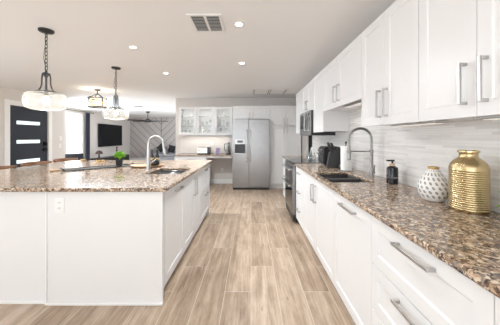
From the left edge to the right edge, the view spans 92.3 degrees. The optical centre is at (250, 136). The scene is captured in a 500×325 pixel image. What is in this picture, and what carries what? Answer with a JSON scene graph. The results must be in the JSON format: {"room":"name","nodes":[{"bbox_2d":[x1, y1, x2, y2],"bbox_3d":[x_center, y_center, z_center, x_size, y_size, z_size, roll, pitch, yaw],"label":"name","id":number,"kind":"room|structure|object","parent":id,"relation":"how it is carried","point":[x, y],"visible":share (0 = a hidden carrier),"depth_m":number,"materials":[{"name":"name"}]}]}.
{"room":"kitchen","nodes":[
{"label":"kitchen","id":0,"kind":"room"},
{"bbox_2d":[0,86,64,165],"bbox_3d":[-5.470,0.108,1.935,0.140,2.400,10.070,0,0,0],"label":"wall","id":1,"kind":"structure","parent":0,"point":[58,117],"depth_m":6.38,"materials":[{"name":"white paint"}]},
{"bbox_2d":[4,99,51,168],"bbox_3d":[-5.431,0.238,5.875,0.178,2.140,1.250,0,0,0],"label":"door","id":2,"kind":"structure","parent":1,"relation":"in","point":[25,129],"depth_m":5.76,"materials":[{"name":"grey paint"}]},
{"bbox_2d":[65,107,129,158],"bbox_3d":[-6.240,0.108,10.165,1.400,2.400,6.670,0,0,0],"label":"wall","id":3,"kind":"structure","parent":0,"point":[101,118],"depth_m":10.63,"materials":[{"name":"white paint"}]},
{"bbox_2d":[67,111,81,152],"bbox_3d":[-6.860,-0.077,9.290,0.060,1.766,0.836,0,0,0],"label":"window","id":4,"kind":"structure","parent":3,"relation":"in","point":[80,135],"depth_m":9.66,"materials":[{"name":"white paint"}]},
{"bbox_2d":[98,123,121,146],"bbox_3d":[-6.763,-0.077,11.570,0.072,1.040,1.930,0,0,0],"label":"television","id":5,"kind":"object","parent":3,"relation":"attached to","point":[108,135],"visible":1,"depth_m":11.41,"materials":[{"name":"black plastic"}]},
{"bbox_3d":[-6.737,-1.007,9.460,0.124,0.050,1.510,0,0,0],"label":"curtain rod","id":6,"kind":"object","parent":3,"relation":"attached to","visible":0},
{"bbox_2d":[86,113,89,159],"bbox_3d":[-6.704,0.143,9.860,0.068,2.250,0.240,0,0,0],"label":"curtain","id":7,"kind":"object","parent":6,"relation":"hanging from","point":[87,114],"visible":0.7,"depth_m":9.84,"materials":[{"name":"blue fabric"}]},
{"bbox_2d":[130,118,175,157],"bbox_3d":[-4.490,0.108,13.570,5.020,2.400,0.140,0,0,0],"label":"wall","id":8,"kind":"structure","parent":0,"point":[140,132],"depth_m":13.50,"materials":[{"name":"grey wood"}]},
{"bbox_2d":[130,158,145,159],"bbox_3d":[-4.455,1.243,13.492,4.650,0.130,0.015,0,0,0],"label":"baseboard","id":9,"kind":"structure","parent":8,"relation":"attached to","point":[130,158],"depth_m":13.48,"materials":[{"name":"white paint"}]},
{"bbox_2d":[0,184,355,324],"bbox_3d":[-2.750,1.358,5.300,8.500,0.100,16.800,0,0,0],"label":"floor","id":10,"kind":"structure","parent":0,"point":[247,262],"depth_m":2.14,"materials":[{"name":"brown wood"}]},
{"bbox_2d":[0,166,16,169],"bbox_3d":[-3.058,0.841,2.950,0.466,0.937,0.496,0,0,0],"label":"bar stool","id":11,"kind":"object","parent":10,"relation":"on","point":[1,167],"visible":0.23,"depth_m":3.13,"materials":[{"name":"brown wood"}]},
{"bbox_2d":[0,192,44,303],"bbox_3d":[-2.157,0.867,1.895,1.126,0.883,0.039,0,0,0],"label":"panel","id":12,"kind":"object","parent":10,"relation":"on","point":[22,214],"visible":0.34,"depth_m":1.89,"materials":[{"name":"white paint"}]},
{"bbox_2d":[20,161,52,166],"bbox_3d":[-3.058,0.841,3.530,0.466,0.937,0.496,0,0,0],"label":"bar stool","id":13,"kind":"object","parent":10,"relation":"on","point":[38,162],"visible":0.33,"depth_m":3.61,"materials":[{"name":"brown wood"}]},
{"bbox_2d":[55,198,63,212],"bbox_3d":[-1.492,0.533,1.867,0.074,0.120,0.008,0,0,0],"label":"outlet","id":14,"kind":"object","parent":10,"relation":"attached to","point":[59,202],"visible":1,"depth_m":1.87,"materials":[{"name":"white plastic"}]},
{"bbox_2d":[53,158,77,162],"bbox_3d":[-3.088,0.841,4.120,0.466,0.937,0.496,0,0,0],"label":"bar stool","id":15,"kind":"object","parent":10,"relation":"on","point":[59,159],"visible":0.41,"depth_m":4.19,"materials":[{"name":"brown wood"}]},
{"bbox_2d":[65,153,84,160],"bbox_3d":[-5.656,0.924,7.612,0.612,0.771,0.644,0,0,-30],"label":"lounge chair","id":16,"kind":"object","parent":10,"relation":"on","point":[79,156],"visible":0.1,"depth_m":7.83,"materials":[{"name":"black leather"}]},
{"bbox_2d":[45,192,163,305],"bbox_3d":[-1.143,0.867,1.879,0.914,0.883,0.042,0,0,0],"label":"island end panel","id":17,"kind":"object","parent":10,"relation":"on","point":[105,248],"visible":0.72,"depth_m":1.87,"materials":[{"name":"white paint"}]},
{"bbox_2d":[90,154,128,159],"bbox_3d":[-6.551,1.108,11.300,0.437,0.400,2.400,0,0,0],"label":"media console","id":18,"kind":"object","parent":10,"relation":"on","point":[126,157],"visible":0.25,"depth_m":10.90,"materials":[{"name":"black wood"}]},
{"bbox_2d":[95,150,102,157],"bbox_3d":[-6.520,0.743,10.300,0.290,0.330,0.290,0,0,0],"label":"mushroom lamp","id":19,"kind":"object","parent":18,"relation":"on","point":[98,152],"visible":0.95,"depth_m":10.25,"materials":[{"name":"brown ceramic"}]},
{"bbox_2d":[145,148,175,159],"bbox_3d":[-4.000,0.958,12.940,3.020,0.700,0.980,0,0,0],"label":"sofa","id":20,"kind":"object","parent":10,"relation":"on","point":[170,156],"visible":0.35,"depth_m":12.47,"materials":[{"name":"grey fabric"}]},
{"bbox_2d":[156,143,165,151],"bbox_3d":[-4.840,0.583,12.930,0.537,0.529,0.162,0,0,-18],"label":"cushion","id":21,"kind":"object","parent":20,"relation":"on","point":[160,148],"visible":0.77,"depth_m":12.86,"materials":[{"name":"black fabric"}]},
{"bbox_2d":[153,148,168,152],"bbox_3d":[-4.970,0.816,13.290,0.840,0.415,0.260,0,0,0],"label":"cushion","id":22,"kind":"object","parent":20,"relation":"on","point":[154,149],"depth_m":13.16,"materials":[{"name":"grey fabric"}]},
{"bbox_2d":[165,153,175,156],"bbox_3d":[-4.000,0.951,12.800,0.960,0.145,0.700,0,0,0],"label":"seat cushion","id":23,"kind":"object","parent":20,"relation":"on","point":[168,154],"depth_m":12.46,"materials":[{"name":"grey fabric"}]},
{"bbox_2d":[168,145,175,152],"bbox_3d":[-4.270,0.636,12.930,0.446,0.440,0.172,0,0,7],"label":"cushion","id":24,"kind":"object","parent":20,"relation":"on","point":[171,148],"visible":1,"depth_m":12.88,"materials":[{"name":"black fabric"}]},
{"bbox_2d":[164,180,183,286],"bbox_3d":[-0.980,0.867,2.212,0.636,0.883,0.613,0,0,0],"label":"base cabinet","id":25,"kind":"object","parent":10,"relation":"on","point":[174,197],"visible":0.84,"depth_m":2.18,"materials":[{"name":"white paint"}]},
{"bbox_2d":[151,170,199,260],"bbox_3d":[-0.980,0.867,2.915,0.636,0.883,0.788,0,0,0],"label":"base cabinet","id":26,"kind":"object","parent":10,"relation":"on","point":[192,183],"visible":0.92,"depth_m":2.84,"materials":[{"name":"white paint"}]},
{"bbox_2d":[174,156,210,179],"bbox_3d":[-1.540,0.898,6.402,0.818,0.820,0.656,0,0,0],"label":"base cabinet","id":27,"kind":"object","parent":10,"relation":"on","point":[175,157],"visible":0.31,"depth_m":6.12,"materials":[{"name":"white paint"}]},
{"bbox_2d":[174,153,231,157],"bbox_3d":[-1.218,0.494,6.410,1.485,0.077,0.661,0,0,0],"label":"countertop","id":28,"kind":"structure","parent":27,"relation":"on","point":[180,154],"depth_m":6.12,"materials":[{"name":"brown stone"}]},
{"bbox_2d":[197,147,210,153],"bbox_3d":[-1.242,0.361,6.420,0.355,0.188,0.174,0,0,0],"label":"toaster","id":29,"kind":"object","parent":28,"relation":"on","point":[200,150],"visible":0.96,"depth_m":6.33,"materials":[{"name":"metal"}]},
{"bbox_2d":[224,142,230,153],"bbox_3d":[-0.617,0.294,6.390,0.169,0.322,0.130,0,0,-30],"label":"electric kettle","id":30,"kind":"object","parent":28,"relation":"on","point":[228,147],"visible":0.94,"depth_m":6.36,"materials":[{"name":"silver metal"}]},
{"bbox_2d":[197,164,209,229],"bbox_3d":[-0.980,0.867,3.680,0.636,0.883,0.738,0,0,0],"label":"base cabinet","id":31,"kind":"object","parent":10,"relation":"on","point":[204,172],"visible":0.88,"depth_m":3.64,"materials":[{"name":"white paint"}]},
{"bbox_2d":[0,160,212,191],"bbox_3d":[-1.837,0.409,2.975,2.365,0.030,2.260,0,0,0],"label":"countertop","id":32,"kind":"structure","parent":31,"relation":"on","point":[35,178],"depth_m":2.39,"materials":[{"name":"brown stone"}]},
{"bbox_2d":[60,163,133,171],"bbox_3d":[-1.920,0.377,3.059,0.200,0.034,0.801,0,0,44],"label":"serving tray","id":33,"kind":"object","parent":32,"relation":"on","point":[123,165],"visible":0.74,"depth_m":3.01,"materials":[{"name":"grey metal"}]},
{"bbox_2d":[112,151,125,165],"bbox_3d":[-1.764,0.286,3.227,0.184,0.200,0.190,0,0,-17],"label":"plant","id":34,"kind":"object","parent":33,"relation":"on","point":[119,162],"visible":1,"depth_m":3.19,"materials":[{"name":"green plant"}]},
{"bbox_2d":[130,164,164,167],"bbox_3d":[-1.360,0.377,3.160,0.430,0.034,0.270,0,0,-12],"label":"cutting board","id":35,"kind":"object","parent":32,"relation":"on","point":[132,165],"visible":0.83,"depth_m":3.12,"materials":[{"name":"brown wood"}]},
{"bbox_2d":[150,149,153,161],"bbox_3d":[-1.347,0.273,3.260,0.063,0.210,0.063,0,0,0],"label":"bottle","id":36,"kind":"object","parent":35,"relation":"on","point":[151,150],"visible":0.69,"depth_m":3.24,"materials":[{"name":"black glass"}]},
{"bbox_2d":[151,158,158,165],"bbox_3d":[-1.263,0.326,3.149,0.114,0.105,0.117,0,0,26],"label":"pot","id":37,"kind":"object","parent":35,"relation":"on","point":[155,162],"visible":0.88,"depth_m":3.11,"materials":[{"name":"silver glass"}]},
{"bbox_2d":[155,149,159,164],"bbox_3d":[-1.272,0.273,3.255,0.063,0.210,0.063,0,0,0],"label":"bottle","id":38,"kind":"object","parent":35,"relation":"on","point":[157,157],"visible":0.77,"depth_m":3.24,"materials":[{"name":"black glass"}]},
{"bbox_2d":[146,135,166,170],"bbox_3d":[-1.123,0.186,2.809,0.294,0.414,0.130,0,0,35],"label":"island faucet","id":39,"kind":"object","parent":32,"relation":"on","point":[148,163],"visible":1,"depth_m":2.80,"materials":[{"name":"silver metal"}]},
{"bbox_2d":[152,170,186,173],"bbox_3d":[-0.953,0.525,2.810,0.411,0.200,0.516,0,0,0],"label":"island sink","id":40,"kind":"object","parent":32,"relation":"in","point":[160,171],"visible":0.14,"depth_m":3.06,"materials":[{"name":"silver metal"}]},
{"bbox_2d":[152,173,181,173],"bbox_3d":[-0.953,0.525,2.699,0.411,0.200,0.293,0,0,0],"label":"basin","id":41,"kind":"object","parent":40,"relation":"in","point":[152,173],"depth_m":2.83,"materials":[{"name":"silver metal"}]},
{"bbox_2d":[155,170,186,172],"bbox_3d":[-0.953,0.525,2.958,0.411,0.200,0.221,0,0,0],"label":"basin","id":42,"kind":"object","parent":40,"relation":"in","point":[161,171],"depth_m":3.06,"materials":[{"name":"silver metal"}]},
{"bbox_2d":[232,119,269,189],"bbox_3d":[0.002,0.433,6.273,0.920,1.750,0.834,0,0,0],"label":"refrigerator","id":43,"kind":"object","parent":10,"relation":"on","point":[250,137],"visible":1,"depth_m":5.93,"materials":[{"name":"silver metal"}]},
{"bbox_2d":[233,106,268,118],"bbox_3d":[0.000,-0.625,6.382,0.928,0.335,0.716,0,0,0],"label":"upper cabinet","id":44,"kind":"object","parent":43,"relation":"on","point":[239,112],"visible":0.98,"depth_m":6.06,"materials":[{"name":"white paint"}]},
{"bbox_2d":[283,158,285,196],"bbox_3d":[0.963,0.867,4.707,0.651,0.883,0.663,0,0,0],"label":"base cabinet","id":45,"kind":"object","parent":10,"relation":"on","point":[284,160],"visible":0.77,"depth_m":4.87,"materials":[{"name":"white paint"}]},
{"bbox_2d":[282,156,317,158],"bbox_3d":[0.968,0.409,4.708,0.640,0.030,0.673,0,0,0],"label":"countertop","id":46,"kind":"structure","parent":45,"relation":"on","point":[284,157],"depth_m":4.64,"materials":[{"name":"brown stone"}]},
{"bbox_2d":[269,106,300,187],"bbox_3d":[0.868,0.258,6.382,0.798,2.100,0.716,0,0,0],"label":"pantry cabinet","id":47,"kind":"object","parent":10,"relation":"on","point":[284,140],"visible":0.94,"depth_m":6.07,"materials":[{"name":"white paint"}]},
{"bbox_2d":[282,158,318,222],"bbox_3d":[0.923,0.847,3.983,0.723,0.922,0.758,0,0,0],"label":"range","id":48,"kind":"object","parent":10,"relation":"on","point":[290,168],"visible":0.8,"depth_m":3.79,"materials":[{"name":"silver metal"}]},
{"bbox_2d":[286,158,318,163],"bbox_3d":[0.960,0.397,3.983,0.650,0.020,0.758,0,0,0],"label":"cooktop","id":49,"kind":"object","parent":48,"relation":"in","point":[288,160],"depth_m":3.95,"materials":[{"name":"black glass"}]},
{"bbox_2d":[296,167,305,234],"bbox_3d":[0.963,0.867,3.345,0.651,0.883,0.488,0,0,0],"label":"base cabinet","id":50,"kind":"object","parent":10,"relation":"on","point":[299,173],"visible":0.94,"depth_m":3.33,"materials":[{"name":"white paint"}]},
{"bbox_2d":[303,171,365,295],"bbox_3d":[0.963,0.867,2.527,0.651,0.883,1.143,0,0,0],"label":"base cabinet","id":51,"kind":"object","parent":10,"relation":"on","point":[318,199],"visible":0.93,"depth_m":2.35,"materials":[{"name":"white paint"}]},
{"bbox_2d":[294,163,499,297],"bbox_3d":[0.968,0.409,1.728,0.640,0.030,3.735,0,0,0],"label":"countertop","id":52,"kind":"structure","parent":51,"relation":"on","point":[467,243],"depth_m":1.12,"materials":[{"name":"brown stone"}]},
{"bbox_2d":[317,146,340,165],"bbox_3d":[1.091,0.263,3.395,0.279,0.262,0.250,0,0,0],"label":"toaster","id":53,"kind":"object","parent":52,"relation":"on","point":[323,150],"visible":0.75,"depth_m":3.28,"materials":[{"name":"black plastic"}]},
{"bbox_2d":[326,142,340,167],"bbox_3d":[1.062,0.231,3.078,0.182,0.326,0.100,0,0,8],"label":"knife block","id":54,"kind":"object","parent":52,"relation":"on","point":[334,157],"visible":0.97,"depth_m":3.03,"materials":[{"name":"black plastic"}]},
{"bbox_2d":[320,175,364,181],"bbox_3d":[0.897,0.519,2.395,0.391,0.212,0.626,0,0,0],"label":"sink","id":55,"kind":"object","parent":52,"relation":"in","point":[333,178],"visible":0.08,"depth_m":2.61,"materials":[{"name":"black"}]},
{"bbox_2d":[320,175,356,178],"bbox_3d":[0.897,0.525,2.542,0.391,0.200,0.331,0,0,0],"label":"basin","id":56,"kind":"object","parent":55,"relation":"in","point":[324,176],"depth_m":2.70,"materials":[{"name":"black metal"}]},
{"bbox_2d":[338,142,353,171],"bbox_3d":[1.100,0.223,2.780,0.164,0.342,0.164,0,0,0],"label":"paper towel holder","id":57,"kind":"object","parent":52,"relation":"on","point":[345,142],"visible":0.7,"depth_m":2.75,"materials":[{"name":"silver metal"}]},
{"bbox_2d":[341,146,350,170],"bbox_3d":[1.100,0.242,2.780,0.117,0.278,0.117,0,0,0],"label":"paper towel roll","id":58,"kind":"object","parent":57,"relation":"on","point":[345,164],"visible":0.81,"depth_m":2.73,"materials":[{"name":"white paper"}]},
{"bbox_2d":[347,127,374,176],"bbox_3d":[1.096,0.147,2.382,0.278,0.494,0.096,0,0,0],"label":"spring faucet","id":59,"kind":"object","parent":52,"relation":"on","point":[371,170],"visible":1,"depth_m":2.39,"materials":[{"name":"metal"}]},
{"bbox_2d":[386,160,397,183],"bbox_3d":[1.195,0.292,2.030,0.090,0.202,0.089,0,0,0],"label":"soap bottle","id":60,"kind":"object","parent":52,"relation":"on","point":[391,170],"visible":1,"depth_m":2.00,"materials":[{"name":"black glass"}]},
{"bbox_2d":[417,166,447,201],"bbox_3d":[1.133,0.289,1.490,0.173,0.209,0.173,0,0,0],"label":"vase","id":61,"kind":"object","parent":52,"relation":"on","point":[432,186],"visible":0.96,"depth_m":1.44,"materials":[{"name":"ceramic"}]},
{"bbox_2d":[448,150,490,214],"bbox_3d":[1.166,0.232,1.287,0.169,0.323,0.169,0,0,-37],"label":"vase","id":62,"kind":"object","parent":52,"relation":"on","point":[469,178],"visible":1,"depth_m":1.23,"materials":[{"name":"gold metal"}]},
{"bbox_2d":[334,191,372,324],"bbox_3d":[0.963,0.867,1.647,0.651,0.883,0.613,0,0,0],"label":"base cabinet","id":63,"kind":"object","parent":10,"relation":"on","point":[353,262],"visible":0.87,"depth_m":1.58,"materials":[{"name":"white paint"}]},
{"bbox_2d":[372,216,494,324],"bbox_3d":[0.963,0.867,1.002,0.651,0.883,0.673,0,0,0],"label":"base cabinet","id":64,"kind":"object","parent":10,"relation":"on","point":[411,285],"visible":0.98,"depth_m":0.97,"materials":[{"name":"white paint"}]},
{"bbox_2d":[495,296,499,324],"bbox_3d":[0.963,0.867,0.273,0.651,0.883,0.783,0,0,0],"label":"base cabinet","id":65,"kind":"object","parent":10,"relation":"on","point":[497,300],"visible":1,"depth_m":0.66,"materials":[{"name":"white paint"}]},
{"bbox_2d":[176,98,180,153],"bbox_3d":[-2.050,0.108,10.125,0.140,2.400,6.750,0,0,0],"label":"wall","id":66,"kind":"structure","parent":0,"point":[178,100],"depth_m":6.75,"materials":[{"name":"white paint"}]},
{"bbox_2d":[0,0,395,117],"bbox_3d":[-2.750,-1.142,5.300,8.500,0.100,16.800,0,0,0],"label":"ceiling","id":67,"kind":"structure","parent":0,"point":[282,44],"depth_m":2.86,"materials":[{"name":"paint"}]},
{"bbox_2d":[22,27,68,110],"bbox_3d":[-2.090,-0.682,2.450,0.362,0.820,0.362,0,0,0],"label":"pendant light","id":68,"kind":"object","parent":67,"relation":"hanging from","point":[46,31],"visible":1,"depth_m":2.44,"materials":[{"name":"black metal"}]},
{"bbox_2d":[44,77,48,95],"bbox_3d":[-2.090,-0.513,2.450,0.036,0.193,0.036,0,0,0],"label":"socket","id":69,"kind":"object","parent":68,"relation":"attached to","point":[46,86],"depth_m":2.44,"materials":[{"name":"grey metal"}]},
{"bbox_2d":[87,89,106,108],"bbox_3d":[-3.530,-0.883,5.520,0.390,0.419,0.390,0,0,0],"label":"light","id":70,"kind":"object","parent":67,"relation":"attached to","point":[97,90],"visible":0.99,"depth_m":5.50,"materials":[{"name":"black metal"}]},
{"bbox_2d":[104,66,128,119],"bbox_3d":[-2.120,-0.682,3.770,0.362,0.820,0.362,0,0,-11],"label":"pendant light","id":71,"kind":"object","parent":67,"relation":"hanging from","point":[116,100],"visible":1,"depth_m":3.76,"materials":[{"name":"grey metal"}]},
{"bbox_2d":[127,111,167,122],"bbox_3d":[-4.416,-0.857,10.352,1.625,0.470,1.578,0,0,0],"label":"ceiling fan","id":72,"kind":"object","parent":67,"relation":"hanging from","point":[147,112],"visible":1,"depth_m":10.24,"materials":[{"name":"black metal"}]},
{"bbox_2d":[186,14,225,32],"bbox_3d":[-0.418,-1.085,2.305,0.310,0.012,0.370,0,0,0],"label":"ceiling vent","id":73,"kind":"object","parent":67,"relation":"in","point":[201,23],"visible":1,"depth_m":2.28,"materials":[{"name":"white metal"}]},
{"bbox_2d":[234,22,243,26],"bbox_3d":[-0.116,-1.087,2.320,0.104,0.007,0.104,0,0,0],"label":"recessed light","id":74,"kind":"object","parent":67,"relation":"in","point":[237,24],"visible":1,"depth_m":2.32,"materials":[{"name":"white paint"}]},
{"bbox_2d":[252,89,287,94],"bbox_3d":[0.440,-1.083,5.780,0.820,0.015,0.720,0,0,0],"label":"ceiling hatch","id":75,"kind":"object","parent":67,"relation":"attached to","point":[254,91],"visible":1,"depth_m":5.73,"materials":[{"name":"white paint"}]},
{"bbox_2d":[181,98,295,178],"bbox_3d":[-0.340,0.108,6.820,3.280,2.400,0.140,0,0,0],"label":"wall","id":76,"kind":"structure","parent":0,"point":[217,164],"depth_m":6.75,"materials":[{"name":"white paint"}]},
{"bbox_2d":[179,107,213,134],"bbox_3d":[-1.458,-0.429,6.554,0.943,0.755,0.381,0,0,0],"label":"upper cabinet","id":77,"kind":"object","parent":76,"relation":"attached to","point":[192,120],"visible":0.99,"depth_m":6.73,"materials":[{"name":"white glass"}]},
{"bbox_2d":[187,135,226,135],"bbox_3d":[-1.200,-0.043,6.600,1.100,0.017,0.060,0,0,0],"label":"light bar","id":78,"kind":"object","parent":77,"relation":"attached to","point":[187,135],"visible":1,"depth_m":6.57,"materials":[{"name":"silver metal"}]},
{"bbox_2d":[181,135,231,152],"bbox_3d":[-1.230,0.198,6.745,1.500,0.500,0.007,0,0,0],"label":"backsplash","id":79,"kind":"structure","parent":76,"relation":"attached to","point":[189,144],"depth_m":6.74,"materials":[{"name":"tile"}]},
{"bbox_2d":[210,179,231,183],"bbox_3d":[-0.815,1.243,6.742,0.690,0.130,0.015,0,0,0],"label":"baseboard","id":80,"kind":"structure","parent":76,"relation":"attached to","point":[212,181],"depth_m":6.73,"materials":[{"name":"white paint"}]},
{"bbox_2d":[214,107,232,134],"bbox_3d":[-0.742,-0.429,6.554,0.481,0.755,0.381,0,0,0],"label":"upper cabinet","id":81,"kind":"object","parent":76,"relation":"attached to","point":[223,116],"visible":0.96,"depth_m":6.73,"materials":[{"name":"white glass"}]},
{"bbox_2d":[301,136,498,212],"bbox_3d":[1.370,0.108,1.950,0.140,2.400,10.100,0,0,0],"label":"wall","id":82,"kind":"structure","parent":0,"point":[303,138],"depth_m":5.83,"materials":[{"name":"white paint"}]},
{"bbox_2d":[296,89,302,133],"bbox_3d":[1.105,-0.482,4.739,0.381,0.830,0.621,0,0,0],"label":"upper cabinet","id":83,"kind":"object","parent":82,"relation":"attached to","point":[299,96],"visible":0.19,"depth_m":4.80,"materials":[{"name":"white paint"}]},
{"bbox_2d":[303,79,312,112],"bbox_3d":[1.105,-0.657,4.043,0.381,0.480,0.763,0,0,0],"label":"upper cabinet","id":84,"kind":"object","parent":82,"relation":"attached to","point":[308,89],"visible":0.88,"depth_m":3.98,"materials":[{"name":"white paint"}]},
{"bbox_2d":[300,110,334,135],"bbox_3d":[1.073,-0.220,4.043,0.435,0.385,0.756,0,0,0],"label":"microwave","id":85,"kind":"object","parent":84,"relation":"attached to","point":[306,119],"visible":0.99,"depth_m":3.81,"materials":[{"name":"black metal"}]},
{"bbox_2d":[307,136,311,155],"bbox_3d":[1.351,0.290,5.355,0.098,2.036,0.526,0,0,0],"label":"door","id":86,"kind":"structure","parent":82,"relation":"in","point":[309,138],"depth_m":5.50,"materials":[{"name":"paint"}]},
{"bbox_2d":[313,70,348,132],"bbox_3d":[1.123,-0.482,3.405,0.345,0.830,0.504,0,0,0],"label":"upper cabinet","id":87,"kind":"object","parent":82,"relation":"attached to","point":[328,121],"visible":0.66,"depth_m":3.19,"materials":[{"name":"white paint"}]},
{"bbox_2d":[323,33,361,111],"bbox_3d":[1.105,-0.614,2.609,0.381,0.566,1.080,0,0,0],"label":"upper cabinet","id":88,"kind":"object","parent":82,"relation":"attached to","point":[342,77],"visible":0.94,"depth_m":2.48,"materials":[{"name":"white paint"}]},
{"bbox_2d":[342,100,361,107],"bbox_3d":[1.060,-0.331,2.420,0.090,0.021,0.500,0,0,0],"label":"light bar","id":89,"kind":"object","parent":88,"relation":"attached to","point":[357,103],"visible":0.56,"depth_m":2.44,"materials":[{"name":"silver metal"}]},
{"bbox_2d":[345,102,361,107],"bbox_3d":[1.060,-0.322,2.420,0.060,0.004,0.430,0,0,0],"label":"diffuser","id":90,"kind":"object","parent":89,"relation":"attached to","point":[354,104],"depth_m":2.44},
{"bbox_2d":[312,108,499,212],"bbox_3d":[1.294,0.021,2.450,0.009,0.746,5.200,0,0,0],"label":"backsplash","id":91,"kind":"structure","parent":82,"relation":"attached to","point":[413,149],"depth_m":1.85,"materials":[{"name":"white tile"}]},
{"bbox_2d":[362,0,469,126],"bbox_3d":[1.105,-0.492,1.715,0.381,0.810,0.700,0,0,0],"label":"upper cabinet","id":92,"kind":"object","parent":82,"relation":"attached to","point":[390,44],"visible":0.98,"depth_m":1.62,"materials":[{"name":"white paint"}]},
{"bbox_2d":[391,120,449,125],"bbox_3d":[1.060,-0.086,1.535,0.090,0.021,0.410,0,0,0],"label":"light bar","id":93,"kind":"object","parent":92,"relation":"attached to","point":[436,121],"visible":0.84,"depth_m":1.44,"materials":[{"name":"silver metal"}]},
{"bbox_2d":[403,123,442,125],"bbox_3d":[1.060,-0.077,1.535,0.060,0.004,0.340,0,0,0],"label":"diffuser","id":94,"kind":"object","parent":93,"relation":"attached to","point":[404,124],"depth_m":1.48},
{"bbox_2d":[419,0,499,121],"bbox_3d":[1.105,-0.492,1.011,0.381,0.810,0.700,0,0,0],"label":"upper cabinet","id":95,"kind":"object","parent":82,"relation":"attached to","point":[459,40],"visible":1,"depth_m":1.10,"materials":[{"name":"white paint"}]},
{"bbox_2d":[473,115,499,119],"bbox_3d":[1.060,-0.086,0.900,0.090,0.021,0.400,0,0,0],"label":"light bar","id":96,"kind":"object","parent":95,"relation":"attached to","point":[493,117],"visible":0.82,"depth_m":1.03,"materials":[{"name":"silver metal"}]},
{"bbox_3d":[-3.500,1.518,5.000,25.000,0.180,34.000,0,0,0],"label":"ground","id":97,"kind":"structure","parent":0,"visible":0},
{"bbox_2d":[67,113,78,153],"bbox_3d":[-13.100,-0.092,12.000,0.200,3.400,14.000,0,0,0],"label":"wall","id":98,"kind":"structure","parent":97,"relation":"on","point":[72,119],"depth_m":17.48,"materials":[{"name":"paint"}]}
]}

